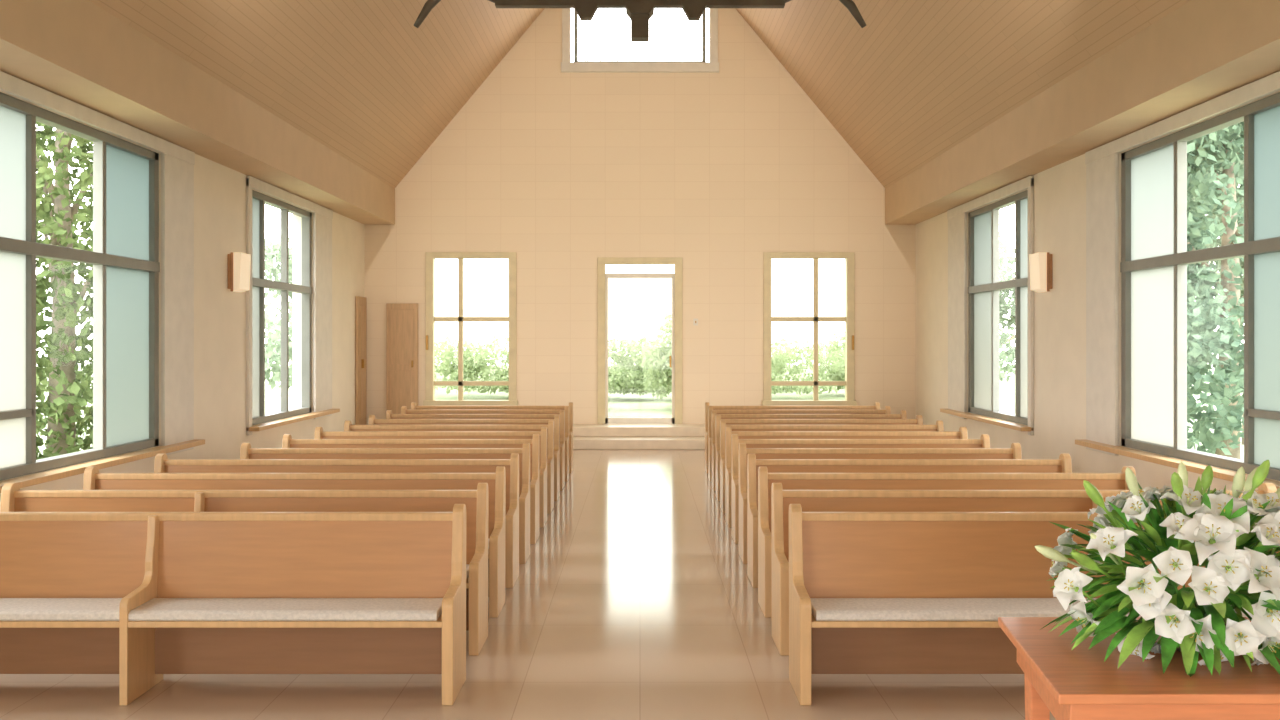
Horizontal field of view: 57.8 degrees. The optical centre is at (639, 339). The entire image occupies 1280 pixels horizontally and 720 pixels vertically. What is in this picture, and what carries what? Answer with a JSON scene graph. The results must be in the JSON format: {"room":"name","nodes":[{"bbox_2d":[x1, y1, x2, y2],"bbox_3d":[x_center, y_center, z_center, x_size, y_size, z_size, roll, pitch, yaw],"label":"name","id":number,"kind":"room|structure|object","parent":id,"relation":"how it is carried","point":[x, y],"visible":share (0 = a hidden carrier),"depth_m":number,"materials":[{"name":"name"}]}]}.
{"room":"house of worship","nodes":[
{"label":"house of worship","id":0,"kind":"room"},
{"bbox_2d":[0,91,363,504],"bbox_3d":[-4.900,-0.410,8.000,0.300,4.360,24.000,0,0,0],"label":"wall","id":1,"kind":"structure","parent":0,"point":[219,190],"depth_m":13.39,"materials":[{"name":"beige paint"}]},
{"bbox_2d":[0,71,204,492],"bbox_3d":[-4.740,-0.415,8.365,0.300,3.130,7.770,0,0,0],"label":"window","id":2,"kind":"structure","parent":1,"relation":"in","point":[124,258],"depth_m":10.61,"materials":[{"name":"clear glass"}]},
{"bbox_2d":[0,0,394,224],"bbox_3d":[-4.484,-2.295,8.000,0.529,0.610,24.000,0,0,0],"label":"ceiling beam","id":3,"kind":"structure","parent":1,"relation":"attached to","point":[77,51],"depth_m":10.52,"materials":[{"name":"paint"}]},
{"bbox_2d":[228,252,250,291],"bbox_3d":[-4.674,-0.785,13.550,0.148,0.450,0.400,0,0,0],"label":"wall sconce","id":4,"kind":"object","parent":1,"relation":"attached to","point":[239,263],"visible":1,"depth_m":13.38,"materials":[{"name":"brown wood"}]},
{"bbox_2d":[246,176,339,434],"bbox_3d":[-4.740,-0.415,15.865,0.300,3.130,3.770,0,0,0],"label":"window","id":5,"kind":"structure","parent":1,"relation":"in","point":[256,201],"depth_m":15.71,"materials":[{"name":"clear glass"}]},
{"bbox_2d":[355,296,366,424],"bbox_3d":[-4.688,0.357,19.610,0.115,2.175,0.580,0,0,0],"label":"door","id":6,"kind":"structure","parent":1,"relation":"in","point":[360,302],"depth_m":19.45,"materials":[{"name":"beige wood"}]},
{"bbox_2d":[89,0,544,188],"bbox_3d":[-2.217,-5.296,8.000,4.435,5.388,24.600,0,0,0],"label":"ceiling","id":7,"kind":"structure","parent":0,"point":[375,88],"depth_m":14.53,"materials":[{"name":"brown wood"}]},
{"bbox_2d":[0,450,1055,719],"bbox_3d":[0.000,1.870,8.000,10.100,0.200,24.600,0,0,0],"label":"floor","id":8,"kind":"structure","parent":0,"point":[635,598],"depth_m":6.31,"materials":[{"name":"stone"}]},
{"bbox_2d":[0,504,465,704],"bbox_3d":[-2.377,1.308,5.832,2.945,0.923,0.445,0,0,0],"label":"pew","id":9,"kind":"object","parent":8,"relation":"on","point":[139,597],"visible":1,"depth_m":5.94,"materials":[{"name":"brown wood"}]},
{"bbox_2d":[0,483,488,655],"bbox_3d":[-2.333,1.308,6.720,2.854,0.923,0.445,0,0,0],"label":"pew","id":10,"kind":"object","parent":8,"relation":"on","point":[13,499],"visible":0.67,"depth_m":6.87,"materials":[{"name":"brown wood"}]},
{"bbox_2d":[83,466,505,617],"bbox_3d":[-2.303,1.308,7.606,2.794,0.923,0.445,0,0,0],"label":"pew","id":11,"kind":"object","parent":8,"relation":"on","point":[93,480],"visible":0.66,"depth_m":7.75,"materials":[{"name":"brown wood"}]},
{"bbox_2d":[154,453,518,587],"bbox_3d":[-2.253,1.308,8.493,2.694,0.923,0.445,0,0,0],"label":"pew","id":12,"kind":"object","parent":8,"relation":"on","point":[162,464],"visible":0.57,"depth_m":8.64,"materials":[{"name":"brown wood"}]},
{"bbox_2d":[240,443,529,563],"bbox_3d":[-2.088,1.308,9.380,2.363,0.923,0.445,0,0,0],"label":"pew","id":13,"kind":"object","parent":8,"relation":"on","point":[246,452],"visible":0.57,"depth_m":9.53,"materials":[{"name":"brown wood"}]},
{"bbox_2d":[282,434,539,543],"bbox_3d":[-2.054,1.308,10.268,2.292,0.923,0.445,0,0,0],"label":"pew","id":14,"kind":"object","parent":8,"relation":"on","point":[287,441],"visible":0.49,"depth_m":10.41,"materials":[{"name":"brown wood"}]},
{"bbox_2d":[314,427,546,527],"bbox_3d":[-2.034,1.308,11.155,2.252,0.923,0.445,0,0,0],"label":"pew","id":15,"kind":"object","parent":8,"relation":"on","point":[319,433],"visible":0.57,"depth_m":11.30,"materials":[{"name":"brown wood"}]},
{"bbox_2d":[344,420,553,513],"bbox_3d":[-2.004,1.308,12.041,2.192,0.923,0.445,0,0,0],"label":"pew","id":16,"kind":"object","parent":8,"relation":"on","point":[348,426],"visible":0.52,"depth_m":12.19,"materials":[{"name":"brown wood"}]},
{"bbox_2d":[369,415,559,500],"bbox_3d":[-1.980,1.308,12.928,2.141,0.923,0.445,0,0,0],"label":"pew","id":17,"kind":"object","parent":8,"relation":"on","point":[372,419],"visible":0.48,"depth_m":13.08,"materials":[{"name":"brown wood"}]},
{"bbox_2d":[386,410,564,490],"bbox_3d":[-1.980,1.308,13.816,2.140,0.923,0.445,0,0,0],"label":"pew","id":18,"kind":"object","parent":8,"relation":"on","point":[389,415],"visible":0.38,"depth_m":13.96,"materials":[{"name":"brown wood"}]},
{"bbox_2d":[401,406,568,481],"bbox_3d":[-1.980,1.308,14.703,2.140,0.923,0.445,0,0,0],"label":"pew","id":19,"kind":"object","parent":8,"relation":"on","point":[404,410],"visible":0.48,"depth_m":14.85,"materials":[{"name":"brown wood"}]},
{"bbox_2d":[411,402,572,472],"bbox_3d":[-2.005,1.308,15.589,2.190,0.923,0.445,0,0,0],"label":"pew","id":20,"kind":"object","parent":8,"relation":"on","point":[413,404],"visible":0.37,"depth_m":15.74,"materials":[{"name":"brown wood"}]},
{"bbox_2d":[365,424,704,449],"bbox_3d":[0.000,1.610,19.349,9.494,0.320,1.297,0,0,0],"label":"steps","id":21,"kind":"structure","parent":8,"relation":"on","point":[585,436],"depth_m":19.30,"materials":[{"name":"wood"}]},
{"bbox_2d":[705,402,879,472],"bbox_3d":[2.067,1.308,15.589,2.365,0.923,0.445,0,0,0],"label":"pew","id":22,"kind":"object","parent":8,"relation":"on","point":[877,404],"visible":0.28,"depth_m":15.74,"materials":[{"name":"brown wood"}]},
{"bbox_2d":[708,406,890,481],"bbox_3d":[2.038,1.308,14.703,2.325,0.923,0.445,0,0,0],"label":"pew","id":23,"kind":"object","parent":8,"relation":"on","point":[887,410],"visible":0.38,"depth_m":14.85,"materials":[{"name":"brown wood"}]},
{"bbox_2d":[712,410,906,490],"bbox_3d":[2.033,1.308,13.816,2.335,0.923,0.445,0,0,0],"label":"pew","id":24,"kind":"object","parent":8,"relation":"on","point":[902,415],"visible":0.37,"depth_m":13.96,"materials":[{"name":"brown wood"}]},
{"bbox_2d":[715,415,922,500],"bbox_3d":[2.018,1.308,12.928,2.325,0.923,0.445,0,0,0],"label":"pew","id":25,"kind":"object","parent":8,"relation":"on","point":[919,419],"visible":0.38,"depth_m":13.08,"materials":[{"name":"brown wood"}]},
{"bbox_2d":[720,420,943,513],"bbox_3d":[2.013,1.308,12.041,2.335,0.923,0.445,0,0,0],"label":"pew","id":26,"kind":"object","parent":8,"relation":"on","point":[939,426],"visible":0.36,"depth_m":12.19,"materials":[{"name":"brown wood"}]},
{"bbox_2d":[725,427,967,527],"bbox_3d":[2.007,1.308,11.155,2.345,0.923,0.445,0,0,0],"label":"pew","id":27,"kind":"object","parent":8,"relation":"on","point":[962,433],"visible":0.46,"depth_m":11.30,"materials":[{"name":"brown wood"}]},
{"bbox_2d":[731,434,989,543],"bbox_3d":[1.978,1.308,10.268,2.305,0.923,0.445,0,0,0],"label":"pew","id":28,"kind":"object","parent":8,"relation":"on","point":[984,441],"visible":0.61,"depth_m":10.41,"materials":[{"name":"brown wood"}]},
{"bbox_2d":[739,443,1021,563],"bbox_3d":[1.968,1.308,9.380,2.305,0.923,0.445,0,0,0],"label":"pew","id":29,"kind":"object","parent":8,"relation":"on","point":[1014,452],"visible":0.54,"depth_m":9.53,"materials":[{"name":"brown wood"}]},
{"bbox_2d":[747,453,1071,587],"bbox_3d":[2.002,1.308,8.493,2.395,0.923,0.445,0,0,0],"label":"pew","id":30,"kind":"object","parent":8,"relation":"on","point":[1063,464],"visible":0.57,"depth_m":8.64,"materials":[{"name":"brown wood"}]},
{"bbox_2d":[758,466,1135,617],"bbox_3d":[2.047,1.308,7.606,2.505,0.923,0.445,0,0,0],"label":"pew","id":31,"kind":"object","parent":8,"relation":"on","point":[790,481],"visible":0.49,"depth_m":7.75,"materials":[{"name":"brown wood"}]},
{"bbox_2d":[771,483,1276,655],"bbox_3d":[2.268,1.308,6.720,2.965,0.923,0.445,0,0,0],"label":"pew","id":32,"kind":"object","parent":8,"relation":"on","point":[810,500],"visible":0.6,"depth_m":6.87,"materials":[{"name":"brown wood"}]},
{"bbox_2d":[789,504,1279,704],"bbox_3d":[2.312,1.308,5.832,3.075,0.923,0.445,0,0,0],"label":"pew","id":33,"kind":"object","parent":8,"relation":"on","point":[870,592],"visible":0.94,"depth_m":5.96,"materials":[{"name":"brown wood"}]},
{"bbox_2d":[998,617,1279,719],"bbox_3d":[1.960,1.380,3.695,1.579,0.780,0.910,0,0,0],"label":"wooden table","id":34,"kind":"object","parent":8,"relation":"on","point":[1062,681],"visible":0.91,"depth_m":3.37,"materials":[{"name":"brown wood"}]},
{"bbox_2d":[1035,460,1279,676],"bbox_3d":[1.757,0.681,3.716,0.974,0.614,0.861,0,0,0],"label":"lily bouquet","id":35,"kind":"object","parent":34,"relation":"on","point":[1203,619],"visible":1,"depth_m":3.51,"materials":[{"name":"white plant"}]},
{"bbox_2d":[364,8,914,423],"bbox_3d":[0.000,-3.035,20.150,10.100,9.610,0.300,0,0,0],"label":"wall","id":36,"kind":"structure","parent":0,"point":[562,172],"depth_m":20.00,"materials":[{"name":"beige paint"}]},
{"bbox_2d":[386,303,417,413],"bbox_3d":[-4.090,0.407,19.933,0.540,2.075,0.127,0,0,0],"label":"door","id":37,"kind":"structure","parent":36,"relation":"in","point":[401,318],"depth_m":19.91,"materials":[{"name":"beige wood"}]},
{"bbox_2d":[423,252,517,405],"bbox_3d":[-2.910,-0.190,20.030,1.620,2.640,0.240,0,0,0],"label":"window","id":38,"kind":"structure","parent":36,"relation":"in","point":[430,319],"depth_m":19.95,"materials":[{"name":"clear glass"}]},
{"bbox_2d":[598,257,681,423],"bbox_3d":[0.000,0.013,20.055,1.460,2.865,0.190,0,0,0],"label":"door","id":39,"kind":"structure","parent":36,"relation":"in","point":[603,277],"depth_m":19.96,"materials":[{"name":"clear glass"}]},
{"bbox_2d":[561,8,718,72],"bbox_3d":[0.000,-5.340,20.035,2.720,1.460,0.230,0,0,0],"label":"window","id":40,"kind":"structure","parent":36,"relation":"in","point":[567,66],"depth_m":19.94,"materials":[{"name":"clear glass"}]},
{"bbox_2d":[693,319,697,325],"bbox_3d":[0.960,-0.310,19.988,0.080,0.120,0.025,0,0,0],"label":"light switch","id":41,"kind":"object","parent":36,"relation":"attached to","point":[695,321],"visible":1,"depth_m":19.99,"materials":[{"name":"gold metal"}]},
{"bbox_2d":[762,252,856,405],"bbox_3d":[2.910,-0.190,20.030,1.620,2.640,0.240,0,0,0],"label":"window","id":42,"kind":"structure","parent":36,"relation":"in","point":[849,319],"depth_m":19.95,"materials":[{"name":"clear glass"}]},
{"bbox_2d":[735,0,1190,188],"bbox_3d":[2.217,-5.296,8.000,4.435,5.388,24.600,0,0,0],"label":"ceiling","id":43,"kind":"structure","parent":0,"point":[904,88],"depth_m":14.53,"materials":[{"name":"brown wood"}]},
{"bbox_2d":[414,0,865,41],"bbox_3d":[0.001,-5.035,9.000,3.138,5.410,1.767,0,0,27],"label":"chandelier","id":44,"kind":"object","parent":43,"relation":"hanging from","point":[639,12],"visible":1,"depth_m":8.96,"materials":[{"name":"brown metal"}]},
{"bbox_2d":[915,91,1279,489],"bbox_3d":[4.900,-0.410,8.000,0.300,4.360,24.000,0,0,0],"label":"wall","id":45,"kind":"structure","parent":0,"point":[1059,190],"depth_m":13.32,"materials":[{"name":"beige paint"}]},
{"bbox_2d":[940,176,1033,434],"bbox_3d":[4.740,-0.415,15.865,0.300,3.130,3.770,0,0,0],"label":"window","id":46,"kind":"structure","parent":45,"relation":"in","point":[984,285],"depth_m":16.06,"materials":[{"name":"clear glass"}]},
{"bbox_2d":[1029,252,1051,291],"bbox_3d":[4.674,-0.785,13.550,0.148,0.450,0.400,0,0,0],"label":"wall sconce","id":47,"kind":"object","parent":45,"relation":"attached to","point":[1040,263],"visible":1,"depth_m":13.38,"materials":[{"name":"brown wood"}]},
{"bbox_2d":[885,0,1279,224],"bbox_3d":[4.484,-2.295,8.000,0.529,0.610,24.000,0,0,0],"label":"ceiling beam","id":48,"kind":"structure","parent":45,"relation":"attached to","point":[1202,51],"depth_m":10.52,"materials":[{"name":"paint"}]},
{"bbox_2d":[1075,71,1279,488],"bbox_3d":[4.740,-0.415,8.365,0.300,3.130,7.770,0,0,0],"label":"window","id":49,"kind":"structure","parent":45,"relation":"in","point":[1155,258],"depth_m":10.61,"materials":[{"name":"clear glass"}]},
{"label":"outside","id":50,"kind":"structure","parent":0,"visible":0},
{"bbox_2d":[36,366,1243,459],"bbox_3d":[0.000,2.050,25.000,120.000,0.140,130.000,0,0,0],"label":"lawn","id":51,"kind":"structure","parent":50,"point":[627,405],"depth_m":39.27,"materials":[{"name":"green plant"}]},
{"bbox_2d":[36,121,92,459],"bbox_3d":[-6.953,-1.094,13.911,2.258,6.144,2.198,0,0,0],"label":"tree","id":52,"kind":"object","parent":51,"relation":"on","point":[67,396],"visible":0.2,"depth_m":13.24,"materials":[{"name":"green plant"}]},
{"bbox_2d":[265,232,291,396],"bbox_3d":[-9.044,-0.317,26.747,5.909,4.590,6.524,0,0,0],"label":"tree","id":53,"kind":"object","parent":51,"relation":"on","point":[273,345],"visible":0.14,"depth_m":26.16,"materials":[{"name":"green plant"}]},
{"bbox_2d":[435,334,508,393],"bbox_3d":[-5.513,0.825,39.212,4.573,2.059,5.028,0,0,0],"label":"shrub","id":54,"kind":"object","parent":51,"relation":"on","point":[481,357],"visible":0.68,"depth_m":38.34,"materials":[{"name":"green plant"}]},
{"bbox_2d":[463,350,508,393],"bbox_3d":[-3.774,0.982,39.788,4.525,1.695,4.440,0,0,0],"label":"shrub","id":55,"kind":"object","parent":51,"relation":"on","point":[487,368],"visible":0.06,"depth_m":38.25,"materials":[{"name":"green plant"}]},
{"bbox_2d":[608,336,664,397],"bbox_3d":[-1.139,0.828,38.290,4.522,2.052,3.448,0,0,18],"label":"shrub","id":56,"kind":"object","parent":51,"relation":"on","point":[622,378],"visible":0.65,"depth_m":37.21,"materials":[{"name":"green plant"}]},
{"bbox_2d":[639,309,671,399],"bbox_3d":[1.226,0.470,32.970,2.730,2.750,2.596,0,0,-39],"label":"shrub","id":57,"kind":"object","parent":51,"relation":"on","point":[657,374],"visible":0.28,"depth_m":32.55,"materials":[{"name":"green plant"}]},
{"bbox_2d":[771,338,844,394],"bbox_3d":[5.177,0.889,38.754,5.195,1.936,4.618,0,0,39],"label":"shrub","id":58,"kind":"object","parent":51,"relation":"on","point":[778,361],"visible":0.35,"depth_m":38.33,"materials":[{"name":"green plant"}]},
{"bbox_2d":[798,332,844,391],"bbox_3d":[8.100,0.789,40.927,5.061,2.154,3.134,0,0,25],"label":"shrub","id":59,"kind":"object","parent":51,"relation":"on","point":[840,375],"visible":0.17,"depth_m":40.83,"materials":[{"name":"green plant"}]},
{"bbox_2d":[999,231,1014,383],"bbox_3d":[9.065,-0.542,30.047,5.465,5.040,3.845,0,0,0],"label":"tree","id":60,"kind":"object","parent":51,"relation":"on","point":[1008,356],"visible":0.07,"depth_m":29.46,"materials":[{"name":"green plant"}]},
{"bbox_2d":[1187,121,1243,458],"bbox_3d":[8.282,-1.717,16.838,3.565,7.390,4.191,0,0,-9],"label":"tree","id":61,"kind":"object","parent":51,"relation":"on","point":[1225,386],"visible":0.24,"depth_m":15.47,"materials":[{"name":"green plant"}]}
]}

